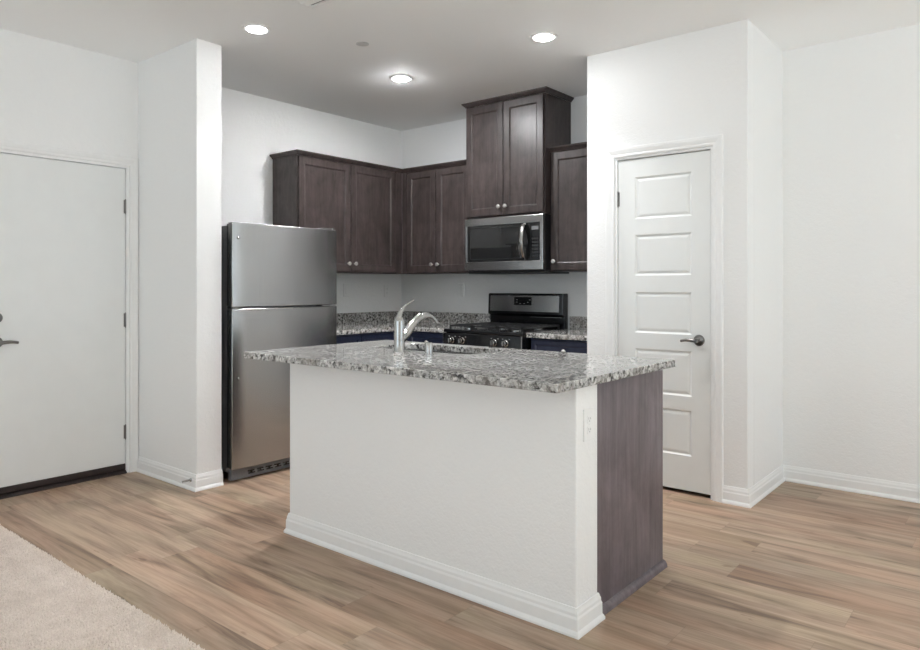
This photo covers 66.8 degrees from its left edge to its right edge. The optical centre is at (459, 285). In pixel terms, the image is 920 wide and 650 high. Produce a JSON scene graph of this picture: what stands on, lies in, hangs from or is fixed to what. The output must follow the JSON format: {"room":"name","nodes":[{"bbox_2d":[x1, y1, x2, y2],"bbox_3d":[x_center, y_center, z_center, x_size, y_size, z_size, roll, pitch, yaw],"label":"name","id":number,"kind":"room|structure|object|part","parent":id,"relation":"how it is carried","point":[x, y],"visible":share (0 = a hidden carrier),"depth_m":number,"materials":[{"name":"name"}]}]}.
{"room":"kitchen","nodes":[
{"label":"kitchen","id":0,"kind":"room"},
{"bbox_2d":[0,28,137,471],"bbox_3d":[-4.044,0.369,2.543,0.180,3.743,5.712,0,0,39],"label":"wall","id":1,"kind":"structure","parent":0,"point":[52,93],"depth_m":4.36,"materials":[{"name":"white paint"}]},
{"bbox_2d":[0,153,125,493],"bbox_3d":[-2.473,0.218,4.324,0.107,1.993,0.826,0,0,39],"label":"door","id":2,"kind":"structure","parent":1,"relation":"in","point":[63,314],"depth_m":4.33,"materials":[{"name":"paint"}]},
{"bbox_3d":[-2.653,0.329,4.069,0.063,0.066,0.133,0,0,39],"label":"lever handle","id":3,"kind":"part","parent":2,"relation":"part of","materials":[{"name":"silver metal"}]},
{"bbox_2d":[0,139,137,472],"bbox_3d":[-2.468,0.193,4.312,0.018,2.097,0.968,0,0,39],"label":"trim","id":4,"kind":"structure","parent":1,"relation":"attached to","point":[5,144],"depth_m":4.64,"materials":[{"name":"paint"}]},
{"bbox_2d":[138,39,220,474],"bbox_3d":[-1.916,-0.131,4.601,0.966,2.743,0.170,0,0,39],"label":"wall","id":5,"kind":"structure","parent":0,"point":[179,87],"depth_m":4.35,"materials":[{"name":"white paint"}]},
{"bbox_2d":[136,456,223,491],"bbox_3d":[-1.826,1.192,4.514,0.757,0.098,0.191,0,0,39],"label":"baseboard","id":6,"kind":"structure","parent":5,"relation":"attached to","point":[154,469],"depth_m":4.34,"materials":[{"name":"paint"}]},
{"bbox_2d":[221,87,400,312],"bbox_3d":[-1.355,-0.131,5.931,0.150,2.743,2.598,0,0,39],"label":"wall","id":7,"kind":"structure","parent":0,"point":[253,127],"depth_m":5.67,"materials":[{"name":"white paint"}]},
{"bbox_2d":[270,149,401,273],"bbox_3d":[-1.012,-0.581,5.945,0.360,0.944,1.191,0,0,39],"label":"upper cabinet","id":8,"kind":"object","parent":7,"relation":"attached to","point":[362,201],"visible":0.92,"depth_m":5.81,"materials":[{"name":"brown wood"}]},
{"bbox_3d":[-1.089,-0.567,5.632,0.020,0.892,0.530,0,0,39],"label":"door","id":9,"kind":"part","parent":8,"relation":"part of","materials":[{"name":"brown wood"}]},
{"bbox_3d":[-1.091,-0.567,5.635,0.005,0.763,0.401,0,0,39],"label":"panel","id":10,"kind":"part","parent":8,"relation":"part of","materials":[{"name":"brown wood"}]},
{"bbox_3d":[-1.015,-1.036,5.947,0.354,0.034,1.191,0,0,39],"label":"crown moulding","id":11,"kind":"part","parent":8,"relation":"part of","materials":[{"name":"brown wood"}]},
{"bbox_3d":[-0.748,-0.567,6.049,0.020,0.892,0.526,0,0,39],"label":"door","id":12,"kind":"part","parent":8,"relation":"part of","materials":[{"name":"brown wood"}]},
{"bbox_3d":[-0.750,-0.567,6.051,0.005,0.763,0.397,0,0,39],"label":"panel","id":13,"kind":"part","parent":8,"relation":"part of","materials":[{"name":"brown wood"}]},
{"bbox_2d":[384,285,389,296],"bbox_3d":[-0.693,0.046,6.615,0.008,0.117,0.072,0,0,39],"label":"outlet","id":14,"kind":"object","parent":7,"relation":"attached to","point":[386,287],"visible":1,"depth_m":6.61,"materials":[{"name":"white plastic"}]},
{"bbox_2d":[337,311,489,324],"bbox_3d":[-0.623,0.291,5.825,1.115,0.100,1.533,0,0,39],"label":"backsplash","id":15,"kind":"structure","parent":7,"relation":"attached to","point":[387,316],"depth_m":6.35,"materials":[{"name":"stone"}]},
{"bbox_2d":[0,467,919,649],"bbox_3d":[-0.035,1.291,1.062,8.400,0.100,8.600,0,0,39],"label":"floor","id":16,"kind":"structure","parent":0,"point":[805,567],"depth_m":2.97,"materials":[{"name":"brown wood"}]},
{"bbox_2d":[0,469,126,498],"bbox_3d":[-2.517,1.229,4.352,0.132,0.024,0.818,0,0,39],"label":"threshold","id":17,"kind":"object","parent":16,"relation":"on","point":[123,471],"visible":0.69,"depth_m":4.32,"materials":[{"name":"brown metal"}]},
{"bbox_2d":[0,524,204,649],"bbox_3d":[-1.932,1.230,0.348,5.830,0.021,4.491,0,0,39],"label":"carpet","id":18,"kind":"object","parent":16,"relation":"on","point":[45,604],"visible":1,"depth_m":2.63,"materials":[{"name":"beige carpet"}]},
{"bbox_2d":[221,222,336,480],"bbox_3d":[-1.458,0.413,4.955,0.802,1.656,0.854,0,0,39],"label":"refrigerator","id":19,"kind":"object","parent":16,"relation":"on","point":[279,283],"visible":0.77,"depth_m":4.56,"materials":[{"name":"metal"}]},
{"bbox_3d":[-1.171,0.650,4.720,0.060,1.011,0.854,0,0,39],"label":"door","id":20,"kind":"part","parent":19,"relation":"part of","materials":[{"name":"metal"}]},
{"bbox_3d":[-1.171,-0.135,4.720,0.060,0.535,0.854,0,0,39],"label":"door","id":21,"kind":"part","parent":19,"relation":"part of","materials":[{"name":"metal"}]},
{"bbox_2d":[337,331,393,343],"bbox_3d":[-1.002,0.809,5.737,0.631,0.864,0.910,0,0,39],"label":"base cabinet","id":22,"kind":"object","parent":16,"relation":"on","point":[351,338],"visible":0.02,"depth_m":5.60,"materials":[{"name":"blue wood"}]},
{"bbox_3d":[-0.934,0.464,5.392,0.005,0.062,0.355,0,0,39],"label":"panel","id":23,"kind":"part","parent":22,"relation":"part of","materials":[{"name":"wood"}]},
{"bbox_3d":[-0.932,0.464,5.390,0.020,0.145,0.438,0,0,39],"label":"drawer","id":24,"kind":"part","parent":22,"relation":"part of","materials":[{"name":"wood"}]},
{"bbox_3d":[-0.650,0.464,5.734,0.020,0.145,0.439,0,0,39],"label":"drawer","id":25,"kind":"part","parent":22,"relation":"part of","materials":[{"name":"wood"}]},
{"bbox_3d":[-0.653,0.464,5.736,0.005,0.062,0.356,0,0,39],"label":"panel","id":26,"kind":"part","parent":22,"relation":"part of","materials":[{"name":"wood"}]},
{"bbox_2d":[337,311,489,334],"bbox_3d":[-0.623,0.308,5.825,1.115,0.135,1.533,0,0,39],"label":"countertop","id":27,"kind":"structure","parent":22,"relation":"on","point":[362,322],"depth_m":6.22,"materials":[{"name":"stone"}]},
{"bbox_2d":[407,331,442,343],"bbox_3d":[-0.097,0.809,5.974,0.483,0.864,0.635,0,0,39],"label":"base cabinet","id":28,"kind":"object","parent":16,"relation":"on","point":[416,336],"visible":0.13,"depth_m":5.76,"materials":[{"name":"blue wood"}]},
{"bbox_3d":[-0.259,0.464,5.754,0.347,0.062,0.005,0,0,39],"label":"panel","id":29,"kind":"part","parent":28,"relation":"part of","materials":[{"name":"wood"}]},
{"bbox_2d":[284,363,666,639],"bbox_3d":[0.028,0.799,3.304,1.684,0.884,0.835,0,0,39],"label":"kitchen island","id":30,"kind":"object","parent":16,"relation":"on","point":[493,497],"visible":0.87,"depth_m":2.82,"materials":[{"name":"white paint"}]},
{"bbox_3d":[-0.173,1.192,3.058,1.684,0.098,0.200,0,0,39],"label":"baseboard","id":31,"kind":"part","parent":30,"relation":"part of","materials":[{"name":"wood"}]},
{"bbox_2d":[244,340,674,392],"bbox_3d":[-0.057,0.312,3.267,1.813,0.089,0.995,0,0,39],"label":"island countertop","id":32,"kind":"structure","parent":30,"relation":"on","point":[524,369],"depth_m":2.97,"materials":[{"name":"stone"}]},
{"bbox_2d":[393,300,437,352],"bbox_3d":[-0.219,0.197,3.534,0.057,0.256,0.310,0,0,39],"label":"faucet","id":33,"kind":"object","parent":32,"relation":"on","point":[402,332],"visible":1,"depth_m":3.43,"materials":[{"name":"silver metal"}]},
{"bbox_3d":[-0.273,0.119,3.469,0.032,0.100,0.127,0,0,39],"label":"lever","id":34,"kind":"part","parent":33,"relation":"part of","materials":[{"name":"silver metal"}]},
{"bbox_3d":[-0.212,0.211,3.542,0.048,0.154,0.290,0,0,39],"label":"spout","id":35,"kind":"part","parent":33,"relation":"part of","materials":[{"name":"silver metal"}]},
{"bbox_3d":[-0.148,0.296,3.318,0.048,0.058,0.048,0,0,39],"label":"air gap cap","id":36,"kind":"part","parent":32,"relation":"part of","materials":[{"name":"silver metal"}]},
{"bbox_2d":[405,349,474,353],"bbox_3d":[-0.122,0.457,3.640,0.704,0.200,0.354,0,0,39],"label":"sink","id":37,"kind":"object","parent":32,"relation":"in","point":[405,349],"visible":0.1,"depth_m":3.83,"materials":[{"name":"metal"}]},
{"bbox_2d":[583,407,593,441],"bbox_3d":[0.469,0.503,2.539,0.008,0.117,0.072,0,0,39],"label":"outlet","id":38,"kind":"object","parent":30,"relation":"attached to","point":[588,414],"visible":1,"depth_m":2.53,"materials":[{"name":"white plastic"}]},
{"bbox_2d":[587,414,591,423],"bbox_3d":[0.471,0.483,2.538,0.002,0.029,0.033,0,0,39],"label":"receptacle","id":39,"kind":"object","parent":38,"relation":"attached to","point":[589,416],"depth_m":2.54,"materials":[{"name":"white plastic"}]},
{"bbox_2d":[587,425,591,433],"bbox_3d":[0.471,0.522,2.538,0.002,0.029,0.033,0,0,39],"label":"receptacle","id":40,"kind":"object","parent":38,"relation":"attached to","point":[589,427],"depth_m":2.54,"materials":[{"name":"white plastic"}]},
{"bbox_3d":[0.693,0.799,2.857,0.021,0.884,0.625,0,0,39],"label":"panel","id":41,"kind":"part","parent":30,"relation":"part of","materials":[{"name":"laminate"}]},
{"bbox_3d":[0.716,1.226,2.854,0.019,0.030,0.608,0,0,39],"label":"shoe moulding","id":42,"kind":"part","parent":30,"relation":"part of","materials":[{"name":"laminate"}]},
{"bbox_2d":[443,293,567,349],"bbox_3d":[0.354,0.651,5.532,0.763,1.180,0.744,0,0,39],"label":"range","id":43,"kind":"object","parent":16,"relation":"on","point":[512,315],"visible":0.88,"depth_m":5.57,"materials":[{"name":"black metal"}]},
{"bbox_3d":[0.010,0.423,5.393,0.052,0.052,0.043,0,0,39],"label":"knob","id":44,"kind":"part","parent":43,"relation":"part of","materials":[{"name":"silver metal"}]},
{"bbox_3d":[0.168,0.431,5.304,0.758,0.129,0.046,0,0,39],"label":"control panel","id":45,"kind":"part","parent":43,"relation":"part of","materials":[{"name":"black metal"}]},
{"bbox_3d":[0.248,0.423,5.198,0.052,0.052,0.043,0,0,39],"label":"knob","id":46,"kind":"part","parent":43,"relation":"part of","materials":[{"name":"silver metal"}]},
{"bbox_2d":[444,327,561,335],"bbox_3d":[0.349,0.352,5.524,0.760,0.026,0.588,0,0,39],"label":"cooktop","id":47,"kind":"object","parent":43,"relation":"in","point":[463,331],"depth_m":5.32,"materials":[{"name":"black metal"}]},
{"bbox_3d":[0.329,0.423,5.132,0.052,0.052,0.043,0,0,39],"label":"knob","id":48,"kind":"part","parent":43,"relation":"part of","materials":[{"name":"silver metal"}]},
{"bbox_3d":[0.525,0.145,5.769,0.680,0.132,0.012,0,0,39],"label":"steel panel","id":49,"kind":"part","parent":43,"relation":"part of","materials":[{"name":"metal"}]},
{"bbox_2d":[531,338,586,353],"bbox_3d":[0.918,0.809,5.143,0.590,0.864,0.635,0,0,39],"label":"base cabinet","id":50,"kind":"object","parent":16,"relation":"on","point":[573,346],"visible":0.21,"depth_m":4.96,"materials":[{"name":"blue wood"}]},
{"bbox_2d":[526,316,586,340],"bbox_3d":[0.914,0.308,5.144,0.598,0.135,0.639,0,0,39],"label":"countertop","id":51,"kind":"structure","parent":50,"relation":"on","point":[578,324],"depth_m":5.08,"materials":[{"name":"stone"}]},
{"bbox_3d":[0.743,0.464,4.929,0.562,0.145,0.020,0,0,39],"label":"drawer","id":52,"kind":"part","parent":50,"relation":"part of","materials":[{"name":"wood"}]},
{"bbox_3d":[0.745,0.464,4.932,0.479,0.062,0.005,0,0,39],"label":"panel","id":53,"kind":"part","parent":50,"relation":"part of","materials":[{"name":"wood"}]},
{"bbox_2d":[0,0,919,130],"bbox_3d":[-0.035,-1.552,1.062,8.400,0.100,8.600,0,0,39],"label":"ceiling","id":54,"kind":"structure","parent":0,"point":[455,53],"depth_m":4.14,"materials":[{"name":"white paint"}]},
{"bbox_2d":[241,23,270,34],"bbox_3d":[-1.188,-1.493,4.074,0.168,0.017,0.168,0,0,39],"label":"recessed light","id":55,"kind":"object","parent":54,"relation":"in","point":[253,28],"visible":1,"depth_m":4.05,"materials":[{"name":"plastic"}]},
{"bbox_2d":[289,0,335,9],"bbox_3d":[-0.774,-1.494,3.541,0.340,0.016,0.340,0,0,39],"label":"ceiling vent","id":56,"kind":"object","parent":54,"relation":"in","point":[311,4],"visible":1,"depth_m":3.68,"materials":[{"name":"metal"}]},
{"bbox_2d":[356,41,368,45],"bbox_3d":[-0.605,-1.499,4.326,0.080,0.005,0.080,0,0,39],"label":"sprinkler cover","id":57,"kind":"object","parent":54,"relation":"attached to","point":[361,43],"visible":1,"depth_m":4.32,"materials":[{"name":"white metal"}]},
{"bbox_2d":[390,75,412,81],"bbox_3d":[-0.425,-1.493,5.046,0.168,0.017,0.168,0,0,39],"label":"recessed light","id":58,"kind":"object","parent":54,"relation":"in","point":[397,78],"visible":1,"depth_m":5.02,"materials":[{"name":"plastic"}]},
{"bbox_2d":[530,32,557,41],"bbox_3d":[0.504,-1.493,4.207,0.168,0.017,0.168,0,0,39],"label":"recessed light","id":59,"kind":"object","parent":54,"relation":"in","point":[540,36],"visible":1,"depth_m":4.18,"materials":[{"name":"plastic"}]},
{"bbox_2d":[401,95,586,340],"bbox_3d":[0.831,-0.131,5.723,3.497,2.743,0.150,0,0,39],"label":"wall","id":60,"kind":"structure","parent":0,"point":[443,142],"depth_m":6.31,"materials":[{"name":"white paint"}]},
{"bbox_2d":[402,159,468,273],"bbox_3d":[-0.127,-0.581,6.176,0.791,0.944,0.360,0,0,39],"label":"upper cabinet","id":61,"kind":"object","parent":60,"relation":"attached to","point":[434,217],"visible":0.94,"depth_m":6.06,"materials":[{"name":"brown wood"}]},
{"bbox_3d":[-0.343,-0.567,6.173,0.342,0.892,0.020,0,0,39],"label":"door","id":62,"kind":"part","parent":61,"relation":"part of","materials":[{"name":"brown wood"}]},
{"bbox_3d":[-0.341,-0.567,6.176,0.213,0.763,0.005,0,0,39],"label":"panel","id":63,"kind":"part","parent":61,"relation":"part of","materials":[{"name":"brown wood"}]},
{"bbox_3d":[-0.227,-1.036,6.053,0.791,0.034,0.030,0,0,39],"label":"crown moulding","id":64,"kind":"part","parent":61,"relation":"part of","materials":[{"name":"brown wood"}]},
{"bbox_3d":[-0.062,-0.567,5.944,0.362,0.892,0.020,0,0,39],"label":"door","id":65,"kind":"part","parent":61,"relation":"part of","materials":[{"name":"brown wood"}]},
{"bbox_3d":[-0.060,-0.567,5.946,0.233,0.763,0.005,0,0,39],"label":"panel","id":66,"kind":"part","parent":61,"relation":"part of","materials":[{"name":"brown wood"}]},
{"bbox_2d":[458,283,463,295],"bbox_3d":[0.007,0.034,6.295,0.072,0.117,0.008,0,0,39],"label":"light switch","id":67,"kind":"object","parent":60,"relation":"attached to","point":[460,285],"visible":1,"depth_m":6.29,"materials":[{"name":"white plastic"}]},
{"bbox_2d":[461,86,573,218],"bbox_3d":[0.455,-1.027,5.655,0.824,0.946,0.430,0,0,39],"label":"upper cabinet","id":68,"kind":"object","parent":60,"relation":"attached to","point":[508,158],"visible":0.98,"depth_m":5.47,"materials":[{"name":"brown wood"}]},
{"bbox_3d":[0.200,-1.011,5.639,0.370,0.892,0.020,0,0,39],"label":"door","id":69,"kind":"part","parent":68,"relation":"part of","materials":[{"name":"brown wood"}]},
{"bbox_3d":[0.202,-1.011,5.641,0.241,0.763,0.005,0,0,39],"label":"panel","id":70,"kind":"part","parent":68,"relation":"part of","materials":[{"name":"brown wood"}]},
{"bbox_2d":[465,214,568,274],"bbox_3d":[0.434,-0.324,5.630,0.760,0.450,0.482,0,0,39],"label":"microwave","id":71,"kind":"object","parent":68,"relation":"attached to","point":[521,244],"visible":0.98,"depth_m":5.47,"materials":[{"name":"silver metal"}]},
{"bbox_3d":[0.475,-0.340,5.341,0.044,0.291,0.089,0,0,30],"label":"handle","id":72,"kind":"part","parent":71,"relation":"part of","materials":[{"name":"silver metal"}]},
{"bbox_3d":[0.581,-0.340,5.320,0.081,0.289,0.027,0,0,39],"label":"control panel","id":73,"kind":"part","parent":71,"relation":"part of","materials":[{"name":"black plastic"}]},
{"bbox_3d":[0.460,-1.483,5.661,0.824,0.034,0.414,0,0,39],"label":"crown moulding","id":74,"kind":"part","parent":68,"relation":"part of","materials":[{"name":"brown wood"}]},
{"bbox_3d":[0.490,-1.011,5.401,0.368,0.892,0.020,0,0,39],"label":"door","id":75,"kind":"part","parent":68,"relation":"part of","materials":[{"name":"brown wood"}]},
{"bbox_3d":[0.492,-1.011,5.404,0.239,0.763,0.005,0,0,39],"label":"panel","id":76,"kind":"part","parent":68,"relation":"part of","materials":[{"name":"brown wood"}]},
{"bbox_2d":[547,142,586,271],"bbox_3d":[1.004,-0.581,5.251,0.594,0.944,0.360,0,0,39],"label":"upper cabinet","id":77,"kind":"object","parent":60,"relation":"attached to","point":[569,161],"visible":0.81,"depth_m":5.22,"materials":[{"name":"brown wood"}]},
{"bbox_3d":[0.903,-1.036,5.128,0.594,0.034,0.030,0,0,39],"label":"crown moulding","id":78,"kind":"part","parent":77,"relation":"part of","materials":[{"name":"brown wood"}]},
{"bbox_3d":[0.918,-0.567,5.146,0.429,0.763,0.005,0,0,39],"label":"panel","id":79,"kind":"part","parent":77,"relation":"part of","materials":[{"name":"brown wood"}]},
{"bbox_2d":[570,316,586,328],"bbox_3d":[1.110,0.291,5.383,0.598,0.100,0.020,0,0,39],"label":"backsplash","id":80,"kind":"structure","parent":60,"relation":"attached to","point":[576,322],"depth_m":5.51,"materials":[{"name":"stone"}]},
{"bbox_2d":[587,19,753,488],"bbox_3d":[1.260,0.369,4.289,1.017,3.743,0.115,0,0,39],"label":"wall","id":81,"kind":"structure","parent":0,"point":[700,83],"depth_m":4.08,"materials":[{"name":"white paint"}]},
{"bbox_2d":[617,150,710,494],"bbox_3d":[1.219,0.213,4.244,0.598,2.009,0.098,0,0,39],"label":"door","id":82,"kind":"structure","parent":81,"relation":"in","point":[664,202],"depth_m":4.20,"materials":[{"name":"paint"}]},
{"bbox_3d":[1.244,0.523,4.263,0.360,0.270,0.034,0,0,39],"label":"panel","id":83,"kind":"part","parent":82,"relation":"part of","materials":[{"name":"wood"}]},
{"bbox_3d":[1.244,0.164,4.263,0.360,0.253,0.034,0,0,39],"label":"panel","id":84,"kind":"part","parent":82,"relation":"part of","materials":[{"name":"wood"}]},
{"bbox_3d":[1.244,-0.192,4.263,0.360,0.254,0.034,0,0,39],"label":"panel","id":85,"kind":"part","parent":82,"relation":"part of","materials":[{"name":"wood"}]},
{"bbox_3d":[1.244,-0.548,4.263,0.360,0.262,0.034,0,0,39],"label":"panel","id":86,"kind":"part","parent":82,"relation":"part of","materials":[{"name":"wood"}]},
{"bbox_3d":[1.244,0.876,4.263,0.360,0.272,0.034,0,0,39],"label":"panel","id":87,"kind":"part","parent":82,"relation":"part of","materials":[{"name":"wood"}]},
{"bbox_3d":[1.363,0.320,4.103,0.127,0.066,0.063,0,0,39],"label":"lever handle","id":88,"kind":"part","parent":82,"relation":"part of","materials":[{"name":"silver metal"}]},
{"bbox_2d":[606,134,722,502],"bbox_3d":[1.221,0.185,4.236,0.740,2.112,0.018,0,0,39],"label":"trim","id":89,"kind":"structure","parent":81,"relation":"attached to","point":[716,141],"depth_m":4.03,"materials":[{"name":"paint"}]},
{"bbox_2d":[754,25,781,484],"bbox_3d":[1.869,-0.131,4.321,0.115,2.743,0.705,0,0,39],"label":"wall","id":90,"kind":"structure","parent":0,"point":[767,56],"depth_m":4.20,"materials":[{"name":"white paint"}]},
{"bbox_2d":[722,465,784,507],"bbox_3d":[1.789,1.192,4.224,0.158,0.098,0.726,0,0,39],"label":"baseboard","id":91,"kind":"structure","parent":90,"relation":"attached to","point":[747,498],"depth_m":3.99,"materials":[{"name":"paint"}]},
{"bbox_2d":[782,24,919,484],"bbox_3d":[3.923,-0.131,3.043,4.683,2.743,0.150,0,0,39],"label":"wall","id":92,"kind":"structure","parent":0,"point":[851,106],"depth_m":4.22,"materials":[{"name":"white paint"}]},
{"bbox_2d":[783,465,919,502],"bbox_3d":[3.811,1.192,3.025,4.533,0.098,0.021,0,0,39],"label":"baseboard","id":93,"kind":"structure","parent":92,"relation":"attached to","point":[819,478],"depth_m":4.20,"materials":[{"name":"paint"}]}
]}

